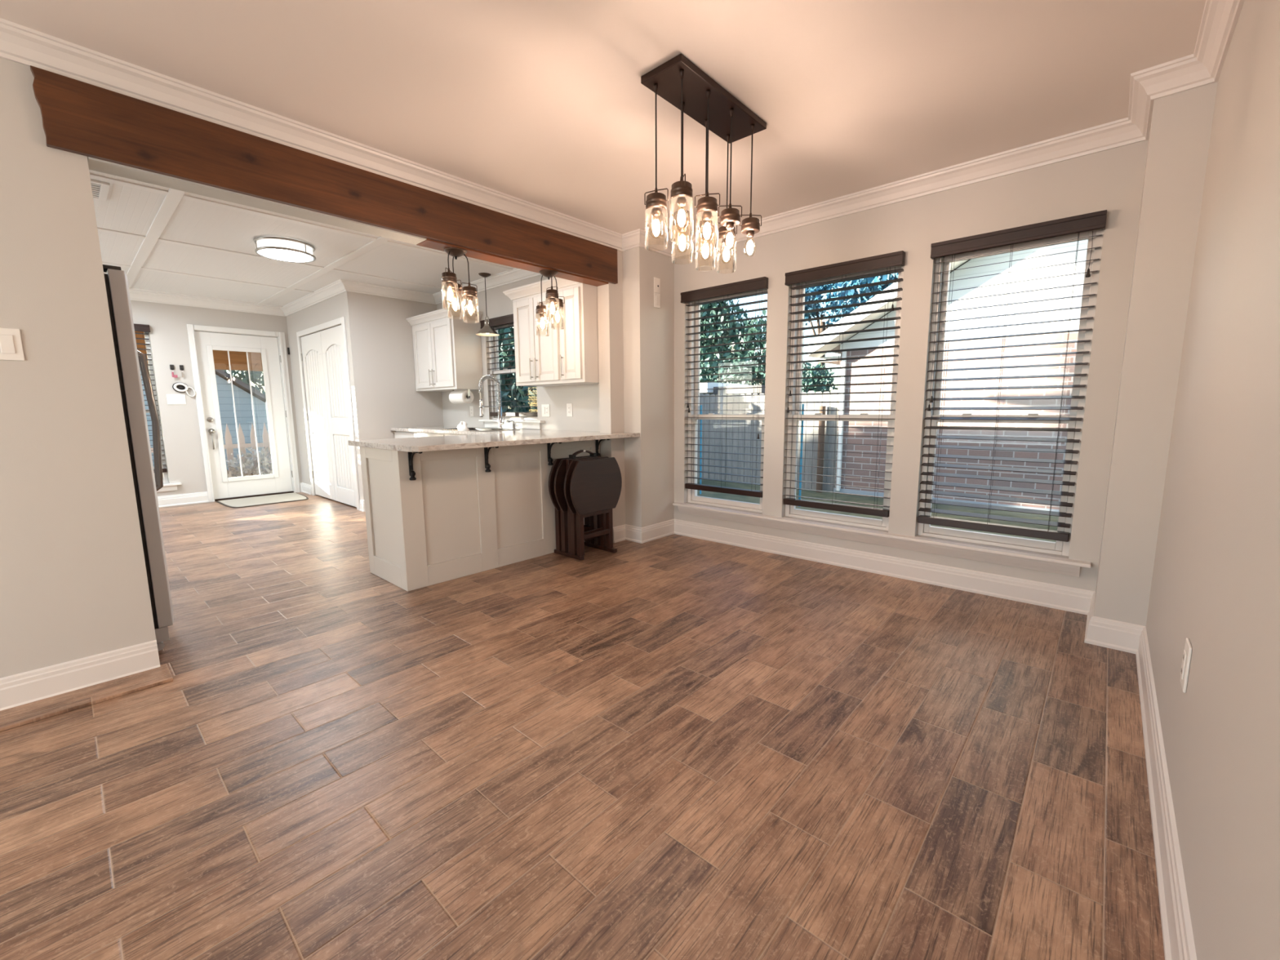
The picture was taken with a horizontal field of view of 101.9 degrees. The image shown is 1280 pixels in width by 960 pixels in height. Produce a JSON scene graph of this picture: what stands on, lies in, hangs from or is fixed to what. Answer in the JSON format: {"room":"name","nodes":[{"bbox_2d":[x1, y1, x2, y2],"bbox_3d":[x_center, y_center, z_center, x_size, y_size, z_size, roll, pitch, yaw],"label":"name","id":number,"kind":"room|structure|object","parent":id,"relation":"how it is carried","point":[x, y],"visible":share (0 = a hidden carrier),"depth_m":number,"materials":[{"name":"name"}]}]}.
{"room":"dining room","nodes":[
{"label":"dining room","id":0,"kind":"room"},
{"bbox_2d":[130,300,302,496],"bbox_3d":[-5.802,-0.878,5.873,0.140,2.440,5.480,7,11,42],"label":"wall","id":1,"kind":"structure","parent":0,"point":[168,334],"depth_m":6.17,"materials":[{"name":"grey paint"}]},
{"bbox_2d":[143,332,168,483],"bbox_3d":[-5.977,-0.811,5.730,0.060,1.810,0.980,7,11,42],"label":"window","id":2,"kind":"structure","parent":1,"relation":"in","point":[146,336],"depth_m":6.04,"materials":[{"name":"white"}]},
{"bbox_2d":[133,323,167,472],"bbox_3d":[-5.907,-0.872,5.657,0.116,1.680,0.988,7,11,42],"label":"window blind","id":3,"kind":"object","parent":2,"relation":"attached to","point":[138,327],"visible":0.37,"depth_m":5.89,"materials":[{"name":"brown wood"}]},
{"bbox_2d":[156,482,181,492],"bbox_3d":[-5.872,0.135,5.806,0.080,0.084,1.130,7,11,42],"label":"window sill","id":4,"kind":"structure","parent":1,"relation":"attached to","point":[170,486],"depth_m":6.13,"materials":[{"name":"white"}]},
{"bbox_2d":[166,394,186,404],"bbox_3d":[-5.467,-0.951,6.126,0.010,0.118,0.168,7,11,42],"label":"light switch","id":5,"kind":"object","parent":1,"relation":"attached to","point":[171,398],"visible":1,"depth_m":6.12,"materials":[{"name":"white"}]},
{"bbox_2d":[157,491,208,507],"bbox_3d":[-6.449,0.388,5.189,0.022,0.130,3.335,7,11,42],"label":"baseboard","id":6,"kind":"structure","parent":1,"relation":"attached to","point":[198,497],"depth_m":6.24,"materials":[{"name":"white"}]},
{"bbox_2d":[172,382,195,396],"bbox_3d":[-5.408,-1.072,6.162,0.029,0.169,0.201,7,11,42],"label":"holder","id":7,"kind":"object","parent":1,"relation":"attached to","point":[180,386],"visible":1,"depth_m":6.14,"materials":[{"name":"white"}]},
{"bbox_2d":[186,324,300,502],"bbox_3d":[-5.061,-0.842,6.682,0.176,2.135,0.983,7,11,42],"label":"door","id":8,"kind":"structure","parent":1,"relation":"in","point":[202,343],"depth_m":6.64,"materials":[{"name":"white"}]},
{"bbox_2d":[0,57,625,678],"bbox_3d":[-2.368,-0.358,1.921,0.130,2.440,6.540,7,11,42],"label":"wall","id":9,"kind":"structure","parent":0,"point":[74,585],"depth_m":2.00,"materials":[{"name":"grey paint"}]},
{"bbox_2d":[0,327,25,360],"bbox_3d":[-2.308,-0.490,1.865,0.010,0.114,0.117,7,11,42],"label":"light switch","id":10,"kind":"object","parent":9,"relation":"attached to","point":[11,342],"visible":1,"depth_m":1.89,"materials":[{"name":"white"}]},
{"bbox_2d":[87,156,426,244],"bbox_3d":[-1.718,-1.315,2.526,0.130,0.011,1.335,7,11,42],"label":"trim","id":11,"kind":"structure","parent":9,"relation":"attached to","point":[94,164],"depth_m":2.38,"materials":[{"name":"paint"}]},
{"bbox_2d":[30,65,617,284],"bbox_3d":[-1.185,-1.511,2.975,0.034,0.256,2.986,7,11,42],"label":"wood beam","id":12,"kind":"structure","parent":9,"relation":"attached to","point":[80,117],"depth_m":2.40,"materials":[{"name":"wood"}]},
{"bbox_2d":[416,238,608,286],"bbox_3d":[-0.782,-1.464,3.557,0.130,0.013,1.461,7,11,42],"label":"trim","id":13,"kind":"structure","parent":12,"relation":"attached to","point":[428,243],"depth_m":3.44,"materials":[{"name":"wood"}]},
{"bbox_2d":[440,247,479,323],"bbox_3d":[-1.136,-1.195,3.212,0.210,0.420,0.219,7,11,42],"label":"pendant","id":14,"kind":"object","parent":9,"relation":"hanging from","point":[453,288],"visible":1,"depth_m":3.18,"materials":[{"name":"glass"}]},
{"bbox_2d":[440,281,458,310],"bbox_3d":[-1.153,-1.118,3.155,0.095,0.151,0.095,7,11,42],"label":"glass jar","id":15,"kind":"object","parent":14,"relation":"on","point":[453,286],"depth_m":3.14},
{"bbox_2d":[446,291,462,319],"bbox_3d":[-1.166,-1.099,3.276,0.095,0.151,0.095,7,11,42],"label":"glass jar","id":16,"kind":"object","parent":14,"relation":"on","point":[449,315],"depth_m":3.26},
{"bbox_2d":[462,295,479,323],"bbox_3d":[-1.055,-1.062,3.233,0.095,0.151,0.095,7,11,42],"label":"glass jar","id":17,"kind":"object","parent":14,"relation":"on","point":[470,308],"depth_m":3.22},
{"bbox_2d":[535,269,564,336],"bbox_3d":[-0.630,-1.263,3.731,0.215,0.436,0.188,7,11,42],"label":"pendant","id":18,"kind":"object","parent":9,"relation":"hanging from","point":[552,295],"visible":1,"depth_m":3.70,"materials":[{"name":"glass"}]},
{"bbox_2d":[535,312,549,336],"bbox_3d":[-0.705,-1.122,3.756,0.095,0.151,0.095,7,11,42],"label":"glass jar","id":19,"kind":"object","parent":18,"relation":"on","point":[541,314],"depth_m":3.74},
{"bbox_2d":[545,297,559,321],"bbox_3d":[-0.618,-1.204,3.671,0.095,0.151,0.095,7,11,42],"label":"glass jar","id":20,"kind":"object","parent":18,"relation":"on","point":[554,300],"depth_m":3.66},
{"bbox_2d":[551,306,564,329],"bbox_3d":[-0.600,-1.179,3.779,0.095,0.151,0.095,7,11,42],"label":"glass jar","id":21,"kind":"object","parent":18,"relation":"on","point":[556,307],"depth_m":3.76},
{"bbox_2d":[286,293,343,495],"bbox_3d":[-3.867,-0.966,6.400,2.024,2.440,0.140,7,11,42],"label":"wall","id":22,"kind":"structure","parent":0,"point":[331,308],"depth_m":6.75,"materials":[{"name":"grey paint"}]},
{"bbox_2d":[299,482,311,494],"bbox_3d":[-4.521,0.118,7.033,0.399,0.130,0.035,7,11,42],"label":"baseboard","id":23,"kind":"structure","parent":22,"relation":"attached to","point":[304,487],"depth_m":7.05,"materials":[{"name":"white"}]},
{"bbox_2d":[300,331,335,500],"bbox_3d":[-4.018,-0.780,6.492,0.752,2.020,0.046,7,11,42],"label":"door","id":24,"kind":"structure","parent":22,"relation":"in","point":[312,357],"depth_m":6.47,"materials":[{"name":"white"}]},
{"bbox_2d":[296,316,359,510],"bbox_3d":[-3.752,-0.770,6.216,1.625,2.100,0.018,7,11,42],"label":"door frame","id":25,"kind":"structure","parent":22,"relation":"attached to","point":[341,320],"depth_m":5.80,"materials":[{"name":"white"}]},
{"bbox_2d":[320,324,356,506],"bbox_3d":[-3.454,-0.715,5.990,0.752,2.020,0.046,7,11,42],"label":"door","id":26,"kind":"structure","parent":22,"relation":"in","point":[331,338],"depth_m":6.00,"materials":[{"name":"white"}]},
{"bbox_2d":[342,291,443,499],"bbox_3d":[-2.782,-0.918,5.992,0.140,2.440,0.980,7,11,42],"label":"wall","id":27,"kind":"structure","parent":0,"point":[384,396],"depth_m":5.77,"materials":[{"name":"grey paint"}]},
{"bbox_2d":[128,267,540,316],"bbox_3d":[-4.030,-2.008,5.387,7.373,0.095,3.063,-1,8,-4],"label":"crown molding","id":28,"kind":"structure","parent":27,"relation":"attached to","point":[339,286],"depth_m":5.87,"materials":[{"name":"white"}]},
{"bbox_2d":[436,274,599,431],"bbox_3d":[-1.273,-0.847,5.394,3.190,2.440,0.140,7,11,42],"label":"wall","id":29,"kind":"structure","parent":0,"point":[584,398],"depth_m":5.07,"materials":[{"name":"grey paint"}]},
{"bbox_2d":[406,306,483,391],"bbox_3d":[-2.162,-1.410,5.768,0.991,0.816,0.371,7,11,42],"label":"upper cabinet","id":30,"kind":"object","parent":29,"relation":"attached to","point":[447,352],"visible":0.98,"depth_m":5.55,"materials":[{"name":"white"}]},
{"bbox_2d":[452,389,470,397],"bbox_3d":[-1.941,-0.934,5.634,0.341,0.092,0.020,7,11,42],"label":"paper towel holder","id":31,"kind":"object","parent":30,"relation":"attached to","point":[468,390],"visible":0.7,"depth_m":5.52,"materials":[{"name":"silver metal"}]},
{"bbox_2d":[448,390,473,404],"bbox_3d":[-1.942,-0.899,5.640,0.280,0.140,0.140,7,11,42],"label":"paper towel roll","id":32,"kind":"object","parent":31,"relation":"hanging from","point":[455,397],"visible":1,"depth_m":5.57,"materials":[{"name":"white"}]},
{"bbox_2d":[478,419,544,429],"bbox_3d":[-1.336,-0.579,5.381,1.100,0.084,0.090,7,11,42],"label":"window sill","id":33,"kind":"structure","parent":29,"relation":"attached to","point":[535,424],"depth_m":5.29,"materials":[{"name":"white"}]},
{"bbox_2d":[488,323,537,420],"bbox_3d":[-1.269,-1.141,5.367,0.860,1.030,0.100,7,11,42],"label":"window","id":34,"kind":"structure","parent":29,"relation":"in","point":[493,386],"depth_m":5.59,"materials":[{"name":"white"}]},
{"bbox_2d":[480,313,537,416],"bbox_3d":[-1.323,-1.152,5.305,0.868,1.000,0.116,7,11,42],"label":"window blind","id":35,"kind":"object","parent":34,"relation":"attached to","point":[507,319],"visible":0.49,"depth_m":5.33,"materials":[{"name":"brown wood"}]},
{"bbox_2d":[541,404,550,416],"bbox_3d":[-0.906,-0.667,4.984,0.120,0.118,0.010,7,11,42],"label":"power outlet","id":36,"kind":"object","parent":29,"relation":"attached to","point":[545,407],"visible":1,"depth_m":4.98,"materials":[{"name":"white"}]},
{"bbox_2d":[502,276,599,386],"bbox_3d":[-0.730,-1.249,4.499,0.992,0.833,0.361,7,11,42],"label":"upper cabinet","id":37,"kind":"object","parent":29,"relation":"attached to","point":[569,356],"visible":0.89,"depth_m":4.28,"materials":[{"name":"white"}]},
{"bbox_2d":[566,403,572,416],"bbox_3d":[-0.646,-0.640,4.752,0.075,0.118,0.009,7,11,42],"label":"power outlet","id":38,"kind":"object","parent":29,"relation":"attached to","point":[569,406],"visible":1,"depth_m":4.75,"materials":[{"name":"white"}]},
{"bbox_2d":[0,492,1164,959],"bbox_3d":[-2.960,0.813,2.830,9.012,0.120,7.435,7,11,42],"label":"floor","id":39,"kind":"structure","parent":0,"point":[672,747],"depth_m":1.59,"materials":[{"name":"brown wood"}]},
{"bbox_2d":[0,663,173,731],"bbox_3d":[-3.219,1.015,0.899,0.190,0.012,3.604,7,11,42],"label":"threshold strip","id":40,"kind":"object","parent":39,"relation":"on","point":[34,711],"visible":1,"depth_m":2.02,"materials":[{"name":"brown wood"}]},
{"bbox_2d":[102,264,173,650],"bbox_3d":[-2.804,-0.057,2.365,0.915,1.727,0.946,7,11,42],"label":"refrigerator","id":41,"kind":"object","parent":39,"relation":"on","point":[129,360],"visible":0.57,"depth_m":2.33,"materials":[{"name":"grey"}]},
{"bbox_2d":[216,492,308,507],"bbox_3d":[-4.696,0.250,6.515,0.740,0.010,0.860,7,11,42],"label":"door mat","id":42,"kind":"object","parent":39,"relation":"on","point":[287,497],"visible":1,"depth_m":6.46,"materials":[{"name":"brown"}]},
{"bbox_2d":[394,431,466,438],"bbox_3d":[-1.740,-0.057,5.402,2.331,0.878,0.634,7,11,42],"label":"base cabinet","id":43,"kind":"object","parent":39,"relation":"on","point":[398,434],"visible":0.09,"depth_m":5.55,"materials":[{"name":"white"}]},
{"bbox_2d":[347,426,639,452],"bbox_3d":[-1.819,-0.404,4.589,3.231,0.032,1.866,7,11,42],"label":"countertop","id":44,"kind":"structure","parent":43,"relation":"on","point":[473,439],"depth_m":3.60,"materials":[{"name":"stone"}]},
{"bbox_2d":[456,421,469,431],"bbox_3d":[-1.664,-0.507,4.878,0.173,0.090,0.078,7,11,42],"label":"cloth","id":45,"kind":"object","parent":44,"relation":"on","point":[462,426],"visible":1,"depth_m":4.86,"materials":[{"name":"white fabric"}]},
{"bbox_2d":[437,427,519,431],"bbox_3d":[-1.606,-0.407,5.160,0.850,0.198,0.407,7,11,42],"label":"sink","id":46,"kind":"object","parent":44,"relation":"in","point":[455,428],"visible":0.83,"depth_m":5.25,"materials":[{"name":"silver metal"}]},
{"bbox_2d":[450,428,502,431],"bbox_3d":[-1.607,-0.405,5.160,0.800,0.192,0.355,7,11,42],"label":"basin","id":47,"kind":"object","parent":46,"relation":"in","point":[470,429],"depth_m":5.27,"materials":[{"name":"silver metal"}]},
{"bbox_2d":[478,374,506,428],"bbox_3d":[-1.467,-0.783,5.204,0.164,0.544,0.262,7,11,42],"label":"kitchen faucet","id":48,"kind":"object","parent":44,"relation":"on","point":[482,379],"visible":1,"depth_m":5.25,"materials":[{"name":"silver metal"}]},
{"bbox_2d":[360,440,599,591],"bbox_3d":[-1.046,0.131,4.002,0.580,0.878,1.811,7,11,42],"label":"base cabinet","id":49,"kind":"object","parent":39,"relation":"on","point":[458,518],"visible":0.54,"depth_m":3.45,"materials":[{"name":"beige paint"}]},
{"bbox_2d":[408,451,422,479],"bbox_3d":[-1.334,-0.089,3.096,0.154,0.189,0.039,7,11,42],"label":"bracket","id":50,"kind":"object","parent":49,"relation":"attached to","point":[411,455],"visible":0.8,"depth_m":3.13,"materials":[{"name":"black metal"}]},
{"bbox_2d":[484,446,498,471],"bbox_3d":[-0.989,-0.144,3.476,0.154,0.189,0.039,7,11,42],"label":"bracket","id":51,"kind":"object","parent":49,"relation":"attached to","point":[487,466],"visible":0.76,"depth_m":3.51,"materials":[{"name":"black metal"}]},
{"bbox_2d":[546,442,561,465],"bbox_3d":[-0.633,-0.201,3.868,0.154,0.189,0.039,7,11,42],"label":"bracket","id":52,"kind":"object","parent":49,"relation":"attached to","point":[548,446],"visible":0.76,"depth_m":3.90,"materials":[{"name":"black metal"}]},
{"bbox_2d":[554,449,617,559],"bbox_3d":[-0.426,0.168,3.987,0.360,0.800,0.336,7,11,42],"label":"rack","id":53,"kind":"object","parent":39,"relation":"on","point":[571,457],"visible":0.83,"depth_m":3.94,"materials":[{"name":"brown wood"}]},
{"bbox_2d":[548,455,590,551],"bbox_3d":[-0.517,0.173,4.070,0.061,0.710,0.516,7,11,42],"label":"tray table","id":54,"kind":"object","parent":53,"relation":"on","point":[552,475],"visible":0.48,"depth_m":3.95,"materials":[{"name":"brown wood"}]},
{"bbox_2d":[554,455,597,551],"bbox_3d":[-0.468,0.179,4.026,0.061,0.710,0.516,7,11,42],"label":"tray table","id":55,"kind":"object","parent":53,"relation":"on","point":[560,474],"visible":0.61,"depth_m":3.89,"materials":[{"name":"brown wood"}]},
{"bbox_2d":[564,456,608,555],"bbox_3d":[-0.385,0.189,3.952,0.061,0.710,0.516,7,11,42],"label":"tray table","id":56,"kind":"object","parent":53,"relation":"on","point":[571,468],"visible":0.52,"depth_m":3.85,"materials":[{"name":"brown wood"}]},
{"bbox_2d":[569,457,622,556],"bbox_3d":[-0.334,0.194,3.907,0.061,0.710,0.516,7,11,42],"label":"tray table","id":57,"kind":"object","parent":53,"relation":"on","point":[596,484],"visible":1,"depth_m":3.85,"materials":[{"name":"brown wood"}]},
{"bbox_2d":[0,0,1205,307],"bbox_3d":[-2.980,-1.712,2.480,9.012,0.100,7.435,7,11,42],"label":"ceiling","id":58,"kind":"structure","parent":0,"point":[546,104],"depth_m":2.18,"materials":[{"name":"beige paint"}]},
{"bbox_2d":[90,178,110,201],"bbox_3d":[-3.328,-1.730,3.049,0.350,0.013,0.290,7,11,42],"label":"ceiling vent","id":59,"kind":"object","parent":58,"relation":"in","point":[100,188],"visible":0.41,"depth_m":3.10,"materials":[{"name":"white"}]},
{"bbox_2d":[253,236,315,262],"bbox_3d":[-2.851,-1.847,4.180,0.410,0.089,0.410,7,11,42],"label":"flush light","id":60,"kind":"object","parent":58,"relation":"attached to","point":[277,248],"visible":1,"depth_m":4.08,"materials":[{"name":"white"}]},
{"bbox_2d":[257,248,313,262],"bbox_3d":[-2.850,-1.808,4.186,0.370,0.010,0.370,7,11,42],"label":"diffuser","id":61,"kind":"object","parent":60,"relation":"attached to","point":[281,255],"depth_m":4.16,"materials":[{"name":"white"}]},
{"bbox_2d":[89,173,512,307],"bbox_3d":[-3.915,-1.850,3.924,5.084,0.011,5.340,7,11,42],"label":"batten","id":62,"kind":"object","parent":58,"relation":"attached to","point":[173,197],"visible":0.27,"depth_m":4.25,"materials":[{"name":"white"}]},
{"bbox_2d":[475,272,499,336],"bbox_3d":[-1.539,-1.753,5.197,0.236,0.586,0.236,7,11,42],"label":"pendant","id":63,"kind":"object","parent":58,"relation":"hanging from","point":[486,331],"visible":1,"depth_m":5.19,"materials":[{"name":"grey metal"}]},
{"bbox_2d":[640,53,766,273],"bbox_3d":[0.305,-1.323,2.321,0.233,0.678,0.664,7,11,42],"label":"linear chandelier","id":64,"kind":"object","parent":58,"relation":"hanging from","point":[677,81],"visible":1,"depth_m":2.22,"materials":[{"name":"brown metal"}]},
{"bbox_2d":[651,208,661,217],"bbox_3d":[0.068,-1.121,2.179,0.038,0.024,0.037,7,11,42],"label":"socket","id":65,"kind":"object","parent":64,"relation":"attached to","point":[655,212],"depth_m":2.17,"materials":[{"name":"gold metal"}]},
{"bbox_2d":[644,206,667,251],"bbox_3d":[0.069,-1.057,2.188,0.095,0.151,0.095,7,11,42],"label":"glass jar","id":66,"kind":"object","parent":64,"relation":"on","point":[655,211],"depth_m":2.17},
{"bbox_2d":[669,195,693,242],"bbox_3d":[0.168,-1.054,2.099,0.095,0.151,0.095,7,11,42],"label":"glass jar","id":67,"kind":"object","parent":64,"relation":"on","point":[681,200],"depth_m":2.08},
{"bbox_2d":[676,196,686,206],"bbox_3d":[0.167,-1.118,2.090,0.038,0.024,0.037,7,11,42],"label":"socket","id":68,"kind":"object","parent":64,"relation":"attached to","point":[681,201],"depth_m":2.08,"materials":[{"name":"grey metal"}]},
{"bbox_2d":[671,222,693,264],"bbox_3d":[0.189,-1.056,2.324,0.095,0.151,0.095,7,11,42],"label":"glass jar","id":69,"kind":"object","parent":64,"relation":"on","point":[682,242],"depth_m":2.31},
{"bbox_2d":[695,232,715,271],"bbox_3d":[0.310,-1.078,2.456,0.095,0.151,0.095,7,11,42],"label":"glass jar","id":70,"kind":"object","parent":64,"relation":"on","point":[705,251],"depth_m":2.44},
{"bbox_2d":[695,209,718,253],"bbox_3d":[0.288,-1.065,2.232,0.095,0.151,0.095,7,11,42],"label":"glass jar","id":71,"kind":"object","parent":64,"relation":"on","point":[706,214],"depth_m":2.21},
{"bbox_2d":[702,211,711,220],"bbox_3d":[0.288,-1.129,2.224,0.038,0.024,0.037,7,11,42],"label":"socket","id":72,"kind":"object","parent":64,"relation":"attached to","point":[707,215],"depth_m":2.21,"materials":[{"name":"gold metal"}]},
{"bbox_2d":[716,236,736,273],"bbox_3d":[0.430,-1.117,2.585,0.095,0.151,0.095,7,11,42],"label":"glass jar","id":73,"kind":"object","parent":64,"relation":"on","point":[721,239],"depth_m":2.57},
{"bbox_2d":[622,246,674,527],"bbox_3d":[0.134,-0.727,4.442,0.185,2.440,0.595,7,11,42],"label":"wall","id":74,"kind":"structure","parent":0,"point":[648,331],"depth_m":4.28,"materials":[{"name":"grey paint"}]},
{"bbox_2d":[653,292,660,307],"bbox_3d":[0.139,-1.455,4.206,0.010,0.114,0.075,7,11,42],"label":"light switch","id":75,"kind":"object","parent":74,"relation":"attached to","point":[656,295],"visible":1,"depth_m":4.20,"materials":[{"name":"white"}]},
{"bbox_2d":[653,277,660,293],"bbox_3d":[0.138,-1.570,4.191,0.008,0.114,0.075,7,11,42],"label":"plate","id":76,"kind":"object","parent":74,"relation":"attached to","point":[656,281],"visible":1,"depth_m":4.19,"materials":[{"name":"white"}]},
{"bbox_2d":[674,139,1148,591],"bbox_3d":[1.403,-0.620,3.601,2.837,2.440,0.160,7,11,42],"label":"wall","id":77,"kind":"structure","parent":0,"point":[1112,180],"depth_m":3.16,"materials":[{"name":"grey paint"}]},
{"bbox_2d":[680,276,768,497],"bbox_3d":[0.662,-0.702,4.159,0.768,1.630,0.116,7,11,42],"label":"window blind","id":78,"kind":"object","parent":77,"relation":"attached to","point":[758,283],"visible":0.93,"depth_m":4.11,"materials":[{"name":"brown wood"}]},
{"bbox_2d":[688,288,768,512],"bbox_3d":[0.730,-0.643,4.243,0.760,1.750,0.100,7,11,42],"label":"window","id":79,"kind":"structure","parent":77,"relation":"attached to","point":[693,415],"depth_m":4.40,"materials":[{"name":"white"}]},
{"bbox_2d":[783,250,905,517],"bbox_3d":[1.348,-0.606,3.550,0.768,1.657,0.116,7,11,42],"label":"window blind","id":80,"kind":"object","parent":77,"relation":"attached to","point":[893,259],"visible":0.93,"depth_m":3.50,"materials":[{"name":"brown wood"}]},
{"bbox_2d":[785,265,903,530],"bbox_3d":[1.416,-0.564,3.631,0.760,1.750,0.100,7,11,42],"label":"window","id":81,"kind":"structure","parent":77,"relation":"attached to","point":[790,510],"depth_m":3.74,"materials":[{"name":"white"}]},
{"bbox_2d":[672,502,1091,577],"bbox_3d":[1.356,0.361,3.674,2.775,0.091,0.117,7,11,42],"label":"window sill","id":82,"kind":"structure","parent":77,"relation":"attached to","point":[1067,566],"depth_m":3.32,"materials":[{"name":"white"}]},
{"bbox_2d":[917,228,1104,555],"bbox_3d":[2.101,-0.485,3.022,0.760,1.750,0.100,7,11,42],"label":"window","id":83,"kind":"structure","parent":77,"relation":"attached to","point":[1059,548],"depth_m":2.96,"materials":[{"name":"white"}]},
{"bbox_2d":[917,209,1106,542],"bbox_3d":[2.033,-0.526,2.940,0.768,1.675,0.116,7,11,42],"label":"window blind","id":84,"kind":"object","parent":77,"relation":"attached to","point":[1097,220],"visible":1,"depth_m":2.92,"materials":[{"name":"brown wood"}]},
{"bbox_2d":[1093,81,1217,626],"bbox_3d":[2.430,-0.461,2.396,0.316,2.440,0.595,7,11,42],"label":"wall","id":85,"kind":"structure","parent":0,"point":[1180,136],"depth_m":2.21,"materials":[{"name":"grey paint"}]},
{"bbox_2d":[0,519,1196,959],"bbox_3d":[-0.976,0.906,1.137,3.198,0.130,6.975,7,11,42],"label":"baseboard","id":86,"kind":"structure","parent":85,"relation":"attached to","point":[1175,920],"depth_m":2.22,"materials":[{"name":"white"}]},
{"bbox_2d":[0,0,1244,257],"bbox_3d":[-0.994,-1.399,0.817,3.198,0.095,6.975,7,11,42],"label":"crown molding","id":87,"kind":"structure","parent":85,"relation":"attached to","point":[19,43],"depth_m":2.48,"materials":[{"name":"white"}]},
{"bbox_2d":[1146,0,1279,959],"bbox_3d":[0.158,-0.079,-0.237,0.140,2.440,6.680,7,11,42],"label":"wall","id":88,"kind":"structure","parent":0,"point":[1215,584],"depth_m":1.08,"materials":[{"name":"grey paint"}]},
{"bbox_2d":[1179,637,1192,693],"bbox_3d":[1.368,0.464,1.304,0.009,0.118,0.075,7,11,42],"label":"power outlet","id":89,"kind":"object","parent":88,"relation":"attached to","point":[1187,654],"visible":1,"depth_m":1.29,"materials":[{"name":"white"}]},
{"bbox_2d":[1180,649,1186,679],"bbox_3d":[1.366,0.463,1.306,0.003,0.068,0.033,7,11,42],"label":"receptacle","id":90,"kind":"object","parent":89,"relation":"attached to","point":[1184,655],"depth_m":1.30,"materials":[{"name":"white"}]},
{"label":"outside","id":91,"kind":"structure","parent":0,"visible":0},
{"bbox_2d":[697,427,1058,542],"bbox_3d":[2.599,-0.911,17.885,70.000,0.001,90.000,7,11,42],"label":"ground","id":92,"kind":"structure","parent":91,"point":[836,496],"depth_m":8.16,"materials":[{"name":"green plant"}]},
{"bbox_2d":[222,369,265,395],"bbox_3d":[-11.486,-2.573,17.011,1.893,3.946,6.874,6,10,39],"label":"tree","id":93,"kind":"object","parent":92,"relation":"on","point":[255,377],"visible":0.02,"depth_m":15.91,"materials":[{"name":"green plant"}]},
{"bbox_2d":[535,389,838,491],"bbox_3d":[0.139,-1.106,12.582,9.336,1.880,0.154,7,11,42],"label":"privacy fence","id":94,"kind":"object","parent":92,"relation":"on","point":[716,402],"visible":0.18,"depth_m":10.63,"materials":[{"name":"wood"}]},
{"bbox_2d":[699,382,764,421],"bbox_3d":[0.949,-1.869,16.663,7.400,2.260,2.200,7,11,42],"label":"garden shed","id":95,"kind":"object","parent":92,"relation":"on","point":[702,385],"visible":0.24,"depth_m":14.29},
{"bbox_2d":[699,298,766,385],"bbox_3d":[2.531,-5.388,20.657,7.427,8.120,2.749,7,11,43],"label":"tree","id":96,"kind":"object","parent":92,"relation":"on","point":[730,325],"visible":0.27,"depth_m":19.46,"materials":[{"name":"green plant"}]},
{"bbox_2d":[801,362,838,433],"bbox_3d":[5.982,-2.590,18.429,2.064,3.144,1.662,7,11,42],"label":"tree","id":97,"kind":"object","parent":92,"relation":"on","point":[811,373],"visible":0.38,"depth_m":17.83,"materials":[{"name":"green plant"}]},
{"bbox_2d":[816,405,826,492],"bbox_3d":[3.321,-0.558,9.538,0.109,1.580,0.109,7,11,42],"label":"fence post","id":98,"kind":"object","parent":92,"relation":"on","point":[821,429],"visible":0.94,"depth_m":9.51,"materials":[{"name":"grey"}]},
{"bbox_2d":[804,279,884,401],"bbox_3d":[8.504,-6.070,22.190,6.269,8.955,2.880,7,11,42],"label":"tree","id":99,"kind":"object","parent":92,"relation":"on","point":[816,297],"visible":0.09,"depth_m":22.34,"materials":[{"name":"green plant"}]},
{"bbox_2d":[818,272,897,324],"bbox_3d":[8.103,-4.647,15.869,5.448,7.878,2.532,7,11,42],"label":"tree","id":100,"kind":"object","parent":92,"relation":"on","point":[893,276],"visible":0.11,"depth_m":16.34,"materials":[{"name":"plant"}]},
{"bbox_2d":[807,239,1088,511],"bbox_3d":[8.997,-2.443,8.270,10.100,5.572,6.875,7,11,42],"label":"house","id":101,"kind":"structure","parent":92,"relation":"on","point":[1068,257],"depth_m":7.80,"materials":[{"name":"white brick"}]},
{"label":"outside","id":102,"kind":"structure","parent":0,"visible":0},
{"bbox_3d":[-11.252,-0.590,16.244,21.626,0.030,15.000,7,11,42],"label":"patio","id":103,"kind":"object","parent":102,"visible":0},
{"bbox_2d":[134,331,262,371],"bbox_3d":[-6.541,-0.804,7.351,2.886,2.820,4.950,7,11,42],"label":"porch roof","id":104,"kind":"structure","parent":103,"relation":"on","point":[238,361],"depth_m":8.66,"materials":[{"name":"brown wood"}]},
{"bbox_2d":[139,368,272,470],"bbox_3d":[-11.491,-1.709,12.494,2.450,3.280,6.400,7,11,42],"label":"shed","id":105,"kind":"object","parent":103,"relation":"on","point":[242,391],"visible":0.11,"depth_m":12.73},
{"bbox_2d":[151,422,272,477],"bbox_3d":[-7.668,-0.480,10.289,0.070,1.290,4.600,7,11,42],"label":"picket fence","id":106,"kind":"object","parent":103,"relation":"on","point":[228,446],"visible":0.15,"depth_m":10.17,"materials":[{"name":"beige"}]},
{"bbox_2d":[153,447,273,477],"bbox_3d":[-7.275,-0.147,9.946,0.764,1.013,3.375,7,11,42],"label":"shrub","id":107,"kind":"object","parent":103,"relation":"on","point":[265,464],"visible":0.16,"depth_m":9.77,"materials":[{"name":"green plant"}]},
{"bbox_2d":[497,327,537,412],"bbox_3d":[-3.089,-2.569,11.806,3.707,5.058,1.696,6,10,39],"label":"tree","id":108,"kind":"object","parent":103,"relation":"on","point":[523,403],"visible":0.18,"depth_m":11.18,"materials":[{"name":"green plant"}]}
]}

